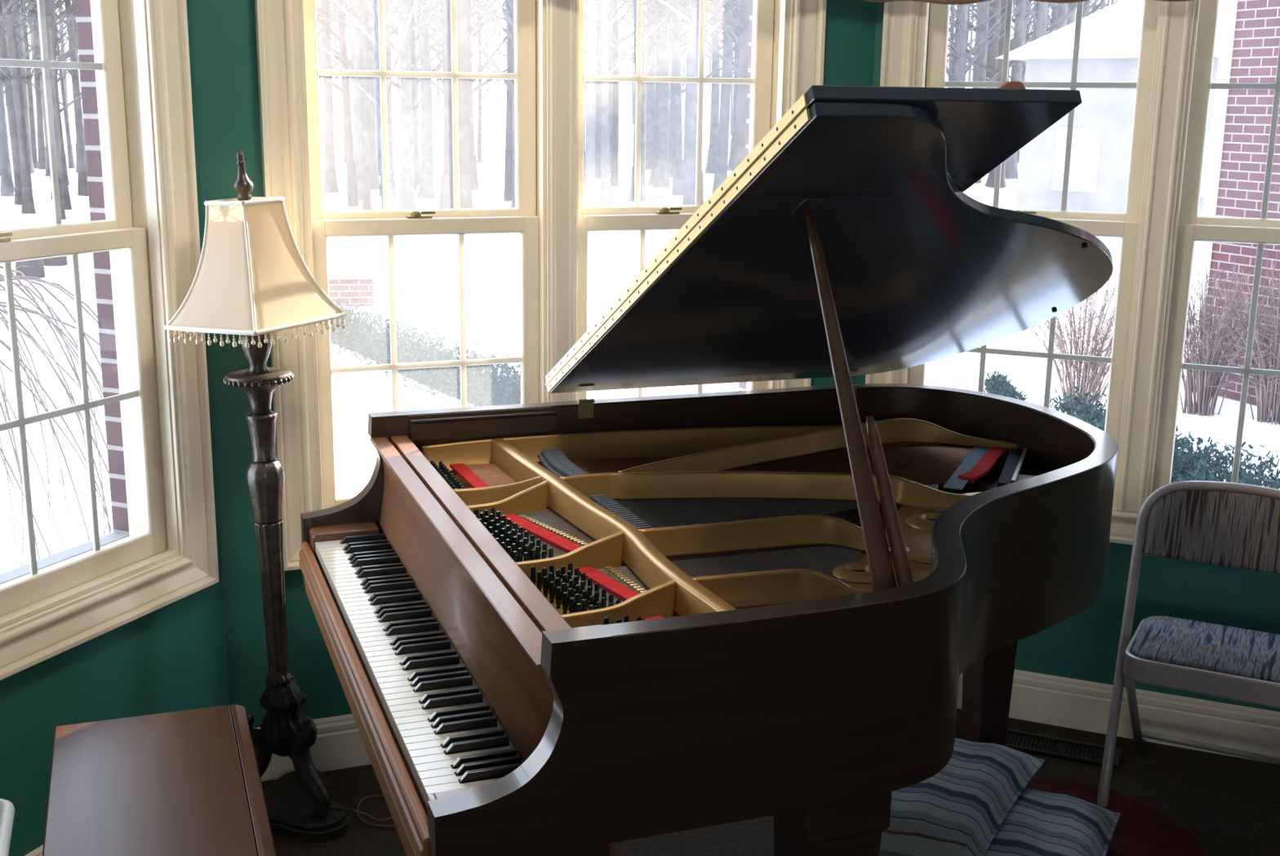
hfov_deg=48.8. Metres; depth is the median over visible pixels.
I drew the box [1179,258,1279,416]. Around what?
bare shrub
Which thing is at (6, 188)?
bare tree
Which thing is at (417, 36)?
bare tree
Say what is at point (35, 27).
bare tree
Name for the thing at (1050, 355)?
grille
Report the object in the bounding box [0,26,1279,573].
snowy ground
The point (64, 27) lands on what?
bare tree
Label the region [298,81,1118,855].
grand piano
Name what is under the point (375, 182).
bare tree
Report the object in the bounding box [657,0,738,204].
bare tree
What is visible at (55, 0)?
bare tree
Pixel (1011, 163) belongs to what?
bare tree
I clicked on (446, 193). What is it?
bare tree
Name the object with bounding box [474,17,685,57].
bare tree
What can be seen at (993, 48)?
bare tree
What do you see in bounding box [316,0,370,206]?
bare tree
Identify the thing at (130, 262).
grille
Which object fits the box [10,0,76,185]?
bare tree
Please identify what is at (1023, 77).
bare tree
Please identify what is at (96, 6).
grille
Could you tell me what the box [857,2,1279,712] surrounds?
wall
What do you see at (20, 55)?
bare tree
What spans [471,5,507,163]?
bare tree
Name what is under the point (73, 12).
bare tree
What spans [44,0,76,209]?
bare tree
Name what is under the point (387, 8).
bare tree
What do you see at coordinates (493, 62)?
bare tree
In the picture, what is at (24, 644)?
trim
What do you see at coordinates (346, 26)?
bare tree
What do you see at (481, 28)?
bare tree
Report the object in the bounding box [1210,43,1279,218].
grille
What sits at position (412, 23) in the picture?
bare tree
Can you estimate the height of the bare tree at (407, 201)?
12.099 m
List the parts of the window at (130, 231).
sash, sash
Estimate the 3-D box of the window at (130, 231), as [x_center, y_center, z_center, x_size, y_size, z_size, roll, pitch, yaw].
[-1.221,-0.369,2.851,0.130,1.506,0.630,6,14,22]
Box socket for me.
[791,198,825,213]
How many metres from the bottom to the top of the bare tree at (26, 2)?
9.764 m
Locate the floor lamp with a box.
[163,148,395,841]
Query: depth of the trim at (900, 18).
3.60 m
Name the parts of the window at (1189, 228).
jamb frame, sash, sash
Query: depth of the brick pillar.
14.84 m
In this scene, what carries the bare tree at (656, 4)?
on the snowy ground
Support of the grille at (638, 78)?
attached to the window at (768, 81)
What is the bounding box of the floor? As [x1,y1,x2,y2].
[261,709,1279,855]
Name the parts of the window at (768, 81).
sash, sash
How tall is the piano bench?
0.490 m
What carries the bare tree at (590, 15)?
on the snowy ground
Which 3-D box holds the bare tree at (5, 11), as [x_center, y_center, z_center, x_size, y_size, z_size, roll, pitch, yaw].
[-10.791,-9.596,22.492,5.332,12.677,6.192,9,16,33]
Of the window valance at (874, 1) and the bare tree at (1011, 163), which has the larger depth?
the bare tree at (1011, 163)
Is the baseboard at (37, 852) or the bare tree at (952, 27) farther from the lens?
the bare tree at (952, 27)
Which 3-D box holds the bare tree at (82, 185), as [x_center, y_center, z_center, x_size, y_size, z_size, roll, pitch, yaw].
[-11.534,-9.712,27.222,5.626,10.797,3.982,-1,13,-8]
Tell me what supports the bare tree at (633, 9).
on the snowy ground
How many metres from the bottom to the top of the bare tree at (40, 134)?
10.979 m
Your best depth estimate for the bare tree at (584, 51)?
27.89 m
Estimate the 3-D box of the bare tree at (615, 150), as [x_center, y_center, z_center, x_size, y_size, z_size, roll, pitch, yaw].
[-0.965,-10.549,32.112,5.412,10.387,3.830,8,15,29]
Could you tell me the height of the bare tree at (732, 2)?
11.699 m
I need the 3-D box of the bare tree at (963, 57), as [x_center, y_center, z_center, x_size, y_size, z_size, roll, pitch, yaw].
[7.893,-10.085,29.704,4.564,10.852,5.301,-2,13,-13]
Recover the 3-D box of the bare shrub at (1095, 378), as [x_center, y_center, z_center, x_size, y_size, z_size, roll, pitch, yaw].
[3.195,-0.594,10.017,0.991,1.090,1.040,4,13,14]
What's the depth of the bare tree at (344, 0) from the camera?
36.19 m
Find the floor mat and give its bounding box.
[1026,778,1208,855]
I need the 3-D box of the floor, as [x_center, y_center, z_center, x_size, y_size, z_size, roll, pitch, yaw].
[0.378,1.630,0.570,7.020,0.100,7.604,1,13,0]
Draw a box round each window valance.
[862,0,879,2]
[878,0,1191,4]
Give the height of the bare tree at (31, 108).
9.953 m
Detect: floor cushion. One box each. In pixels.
[879,737,1044,855]
[984,786,1120,855]
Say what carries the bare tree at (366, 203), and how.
on the snowy ground
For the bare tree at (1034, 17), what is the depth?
34.03 m
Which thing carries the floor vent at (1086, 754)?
in the floor
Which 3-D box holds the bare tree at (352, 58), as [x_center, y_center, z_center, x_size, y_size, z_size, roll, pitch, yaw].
[-7.831,-11.410,38.838,4.390,8.425,3.107,6,14,22]
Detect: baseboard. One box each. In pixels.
[25,844,43,855]
[253,714,371,782]
[956,669,1279,764]
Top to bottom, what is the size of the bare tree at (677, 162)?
10.838 m
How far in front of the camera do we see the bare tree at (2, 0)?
29.58 m
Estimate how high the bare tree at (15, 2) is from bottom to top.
11.104 m
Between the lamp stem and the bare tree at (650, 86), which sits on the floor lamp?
the lamp stem
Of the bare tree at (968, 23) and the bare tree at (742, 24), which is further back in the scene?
the bare tree at (968, 23)
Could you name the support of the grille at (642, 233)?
attached to the window at (768, 81)
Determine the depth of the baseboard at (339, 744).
3.57 m
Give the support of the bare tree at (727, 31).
on the snowy ground
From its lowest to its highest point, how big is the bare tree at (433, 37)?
10.182 m
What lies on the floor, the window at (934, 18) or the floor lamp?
the floor lamp
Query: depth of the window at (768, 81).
3.66 m
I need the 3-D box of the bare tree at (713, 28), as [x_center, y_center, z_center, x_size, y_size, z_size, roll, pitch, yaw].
[1.365,-9.364,24.477,4.491,11.642,4.204,-3,13,-15]
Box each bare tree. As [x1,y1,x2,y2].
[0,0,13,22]
[0,0,22,204]
[0,0,27,66]
[0,0,35,213]
[0,0,37,72]
[0,0,64,93]
[0,0,75,196]
[0,0,81,219]
[0,66,14,191]
[2,2,79,179]
[4,0,34,75]
[4,0,75,173]
[4,1,75,168]
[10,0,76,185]
[13,0,72,176]
[20,0,37,168]
[24,0,88,195]
[26,0,78,199]
[27,3,71,168]
[31,0,56,133]
[34,0,79,173]
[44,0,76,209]
[315,0,338,192]
[315,0,373,9]
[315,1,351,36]
[316,0,352,31]
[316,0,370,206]
[316,0,417,162]
[316,0,444,93]
[317,0,353,78]
[317,0,376,199]
[317,0,397,190]
[317,0,444,209]
[318,0,506,185]
[328,0,440,176]
[331,0,586,92]
[340,0,387,209]
[349,0,494,209]
[350,0,506,190]
[367,0,397,195]
[389,0,444,84]
[389,0,473,173]
[391,1,435,168]
[413,0,508,199]
[416,0,506,85]
[417,0,515,207]
[417,15,507,57]
[429,0,508,190]
[438,0,473,208]
[466,0,600,206]
[471,0,708,173]
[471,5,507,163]
[471,5,585,57]
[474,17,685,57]
[503,0,512,201]
[583,0,619,58]
[583,0,619,128]
[583,0,714,201]
[583,0,740,183]
[585,0,714,206]
[595,0,613,178]
[596,0,633,186]
[608,0,685,177]
[608,0,718,187]
[620,2,688,39]
[626,0,738,173]
[626,0,740,74]
[631,0,688,169]
[643,0,740,170]
[648,0,686,185]
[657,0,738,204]
[666,0,738,195]
[669,0,739,77]
[671,0,738,193]
[685,0,750,170]
[688,0,739,44]
[701,0,740,204]
[704,1,740,173]
[946,0,1035,168]
[946,0,1057,188]
[946,3,977,88]
[946,4,976,80]
[946,13,1033,60]
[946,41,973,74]
[947,0,1033,88]
[947,0,1059,88]
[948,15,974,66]
[949,0,1050,48]
[965,0,1102,60]
[972,0,995,183]
[972,0,1050,163]
[972,0,1052,178]
[997,0,1117,69]
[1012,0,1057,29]
[1013,0,1097,31]
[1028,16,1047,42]
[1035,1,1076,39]
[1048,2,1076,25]
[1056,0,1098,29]
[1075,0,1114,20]
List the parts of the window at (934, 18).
sash, sash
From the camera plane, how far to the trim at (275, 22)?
3.40 m
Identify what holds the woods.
on the snowy ground
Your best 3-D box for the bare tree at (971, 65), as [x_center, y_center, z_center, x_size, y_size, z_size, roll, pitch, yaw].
[9.720,-14.030,40.597,4.462,13.176,6.613,9,15,30]
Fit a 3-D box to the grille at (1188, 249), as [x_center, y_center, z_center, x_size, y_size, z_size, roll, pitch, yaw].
[1.624,-0.137,3.557,0.492,0.652,0.007,6,14,22]
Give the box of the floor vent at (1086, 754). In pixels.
[1004,728,1121,767]
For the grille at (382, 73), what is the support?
attached to the window at (528, 218)
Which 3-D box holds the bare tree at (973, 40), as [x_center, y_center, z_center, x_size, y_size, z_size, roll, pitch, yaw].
[8.461,-15.997,44.228,8.287,14.955,5.775,8,15,29]
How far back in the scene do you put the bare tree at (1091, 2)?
44.89 m
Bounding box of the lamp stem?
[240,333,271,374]
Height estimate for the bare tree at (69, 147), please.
7.901 m
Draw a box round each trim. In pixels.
[0,0,218,680]
[254,0,826,571]
[865,0,1195,545]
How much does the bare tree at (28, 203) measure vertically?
10.259 m
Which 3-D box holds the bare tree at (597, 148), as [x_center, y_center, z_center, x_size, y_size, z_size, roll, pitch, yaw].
[-1.044,-13.967,35.040,6.925,15.647,6.405,-1,13,-10]
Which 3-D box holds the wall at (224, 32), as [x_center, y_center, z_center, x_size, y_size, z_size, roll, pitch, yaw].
[-0.207,-0.465,3.584,1.734,2.620,0.100,-4,14,-21]
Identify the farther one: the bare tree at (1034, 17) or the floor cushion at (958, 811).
the bare tree at (1034, 17)
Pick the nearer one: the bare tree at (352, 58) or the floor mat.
the floor mat
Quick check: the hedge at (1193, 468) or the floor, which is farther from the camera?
the hedge at (1193, 468)
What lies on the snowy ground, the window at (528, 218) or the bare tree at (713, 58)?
the bare tree at (713, 58)
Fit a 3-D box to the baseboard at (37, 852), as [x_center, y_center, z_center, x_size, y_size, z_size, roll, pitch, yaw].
[-1.399,1.019,2.592,0.019,0.140,2.002,6,14,23]
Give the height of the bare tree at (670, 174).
13.069 m
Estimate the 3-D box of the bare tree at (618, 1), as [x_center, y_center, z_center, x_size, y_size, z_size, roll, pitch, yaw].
[-0.525,-8.698,26.295,3.487,9.455,4.927,-9,16,-37]
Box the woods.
[2,0,1113,135]
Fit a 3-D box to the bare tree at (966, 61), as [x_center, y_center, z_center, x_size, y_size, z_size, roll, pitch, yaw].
[10.016,-15.899,47.180,7.159,12.919,4.989,2,13,6]
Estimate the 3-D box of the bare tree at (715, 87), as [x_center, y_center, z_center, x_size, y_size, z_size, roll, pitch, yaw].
[2.389,-13.401,39.553,5.612,12.679,5.190,5,13,16]
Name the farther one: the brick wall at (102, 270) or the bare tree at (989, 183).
the bare tree at (989, 183)
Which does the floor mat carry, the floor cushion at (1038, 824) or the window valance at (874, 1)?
the floor cushion at (1038, 824)
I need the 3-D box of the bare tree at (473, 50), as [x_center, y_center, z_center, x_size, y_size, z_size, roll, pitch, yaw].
[-5.144,-11.022,39.020,4.040,7.754,2.859,11,16,38]
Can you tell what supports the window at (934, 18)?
in the wall at (1083, 646)
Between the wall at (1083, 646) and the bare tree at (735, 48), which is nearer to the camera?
the wall at (1083, 646)
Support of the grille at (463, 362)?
attached to the window at (528, 218)
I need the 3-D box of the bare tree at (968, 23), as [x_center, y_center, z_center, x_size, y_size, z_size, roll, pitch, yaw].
[11.342,-16.526,41.125,8.954,17.841,6.042,3,13,10]
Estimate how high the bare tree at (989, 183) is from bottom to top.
14.240 m
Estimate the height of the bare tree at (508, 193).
10.264 m
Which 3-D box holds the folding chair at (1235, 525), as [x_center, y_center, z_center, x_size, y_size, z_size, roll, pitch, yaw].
[1.401,0.542,3.390,0.470,0.802,0.482,7,14,26]
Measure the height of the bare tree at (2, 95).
9.496 m
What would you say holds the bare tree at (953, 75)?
on the snowy ground
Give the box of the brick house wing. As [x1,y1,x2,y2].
[1189,0,1279,409]
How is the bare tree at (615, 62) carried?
on the snowy ground
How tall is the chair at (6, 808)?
0.471 m
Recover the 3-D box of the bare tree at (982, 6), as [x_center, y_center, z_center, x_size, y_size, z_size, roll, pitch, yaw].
[8.349,-13.925,34.522,7.062,15.958,6.532,-4,14,-19]
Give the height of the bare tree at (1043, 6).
12.543 m
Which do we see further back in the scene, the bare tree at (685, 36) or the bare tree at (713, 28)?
the bare tree at (685, 36)
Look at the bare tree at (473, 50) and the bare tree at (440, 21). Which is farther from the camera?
the bare tree at (473, 50)
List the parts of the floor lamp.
lamp shade, candle dish, scroll leg, stem, scroll leg, scroll leg, power cord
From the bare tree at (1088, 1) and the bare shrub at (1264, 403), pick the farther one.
the bare tree at (1088, 1)
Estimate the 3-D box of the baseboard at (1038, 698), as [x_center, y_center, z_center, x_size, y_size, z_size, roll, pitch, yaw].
[1.548,0.797,3.733,2.056,0.140,0.016,6,14,22]
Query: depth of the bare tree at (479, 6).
40.63 m
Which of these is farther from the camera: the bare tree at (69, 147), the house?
the bare tree at (69, 147)
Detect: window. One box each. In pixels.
[0,0,180,629]
[294,0,546,511]
[576,0,791,400]
[898,0,1163,508]
[1147,0,1279,497]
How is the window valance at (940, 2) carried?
attached to the wall at (1083, 646)
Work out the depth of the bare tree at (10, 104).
25.71 m
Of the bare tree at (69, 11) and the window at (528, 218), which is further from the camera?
the bare tree at (69, 11)
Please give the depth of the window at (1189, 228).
3.57 m
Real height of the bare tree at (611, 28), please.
15.776 m
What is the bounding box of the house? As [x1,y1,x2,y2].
[995,0,1224,216]
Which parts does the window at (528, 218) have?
sash, sash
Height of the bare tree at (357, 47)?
13.394 m
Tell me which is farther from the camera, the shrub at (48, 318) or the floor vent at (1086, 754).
the shrub at (48, 318)
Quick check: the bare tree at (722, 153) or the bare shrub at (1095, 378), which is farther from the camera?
the bare tree at (722, 153)
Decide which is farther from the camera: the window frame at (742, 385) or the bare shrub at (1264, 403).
the bare shrub at (1264, 403)
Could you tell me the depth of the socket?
2.26 m
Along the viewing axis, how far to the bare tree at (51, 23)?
23.14 m
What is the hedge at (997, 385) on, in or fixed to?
on the snowy ground
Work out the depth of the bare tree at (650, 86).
41.12 m
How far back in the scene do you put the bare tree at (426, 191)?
29.35 m
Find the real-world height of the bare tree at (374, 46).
14.995 m
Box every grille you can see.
[0,0,102,224]
[0,254,138,575]
[318,0,515,209]
[332,235,521,411]
[583,0,753,205]
[637,231,702,396]
[945,0,1136,210]
[966,315,1111,408]
[1182,244,1279,483]
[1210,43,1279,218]
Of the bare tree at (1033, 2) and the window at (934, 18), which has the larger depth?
the bare tree at (1033, 2)
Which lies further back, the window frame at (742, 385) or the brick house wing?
the brick house wing
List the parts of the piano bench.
edge moulding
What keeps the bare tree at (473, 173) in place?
on the snowy ground
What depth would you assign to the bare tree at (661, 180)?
32.06 m
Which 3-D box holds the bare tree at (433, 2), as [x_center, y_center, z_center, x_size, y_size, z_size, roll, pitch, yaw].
[-6.587,-11.668,37.410,3.603,9.770,5.090,0,13,-3]
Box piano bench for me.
[42,704,276,855]
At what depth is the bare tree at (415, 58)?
32.86 m
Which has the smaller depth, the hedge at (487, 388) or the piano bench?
the piano bench
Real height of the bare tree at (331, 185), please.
13.627 m
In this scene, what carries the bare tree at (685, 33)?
on the snowy ground
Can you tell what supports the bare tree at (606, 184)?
on the snowy ground
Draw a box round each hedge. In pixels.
[330,295,520,407]
[983,364,1026,400]
[1049,385,1279,489]
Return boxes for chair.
[0,799,14,855]
[1095,480,1279,809]
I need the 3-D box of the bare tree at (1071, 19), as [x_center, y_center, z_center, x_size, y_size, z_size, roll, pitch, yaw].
[9.738,-12.644,31.204,6.704,15.148,6.201,3,13,11]
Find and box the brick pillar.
[328,250,376,306]
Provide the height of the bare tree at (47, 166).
10.003 m
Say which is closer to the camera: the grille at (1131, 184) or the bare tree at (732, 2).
the grille at (1131, 184)
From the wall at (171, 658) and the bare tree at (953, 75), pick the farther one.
the bare tree at (953, 75)
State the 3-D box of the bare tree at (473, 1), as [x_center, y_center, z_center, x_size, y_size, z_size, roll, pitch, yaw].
[-5.098,-11.243,39.828,2.859,7.754,4.040,-12,18,-44]
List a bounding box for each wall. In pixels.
[0,0,129,584]
[0,0,229,855]
[190,0,876,728]
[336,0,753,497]
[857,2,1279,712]
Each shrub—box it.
[0,265,113,572]
[1029,276,1117,413]
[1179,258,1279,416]
[1211,244,1279,425]
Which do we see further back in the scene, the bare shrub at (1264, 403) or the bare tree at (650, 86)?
the bare tree at (650, 86)
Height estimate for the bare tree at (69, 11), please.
9.999 m

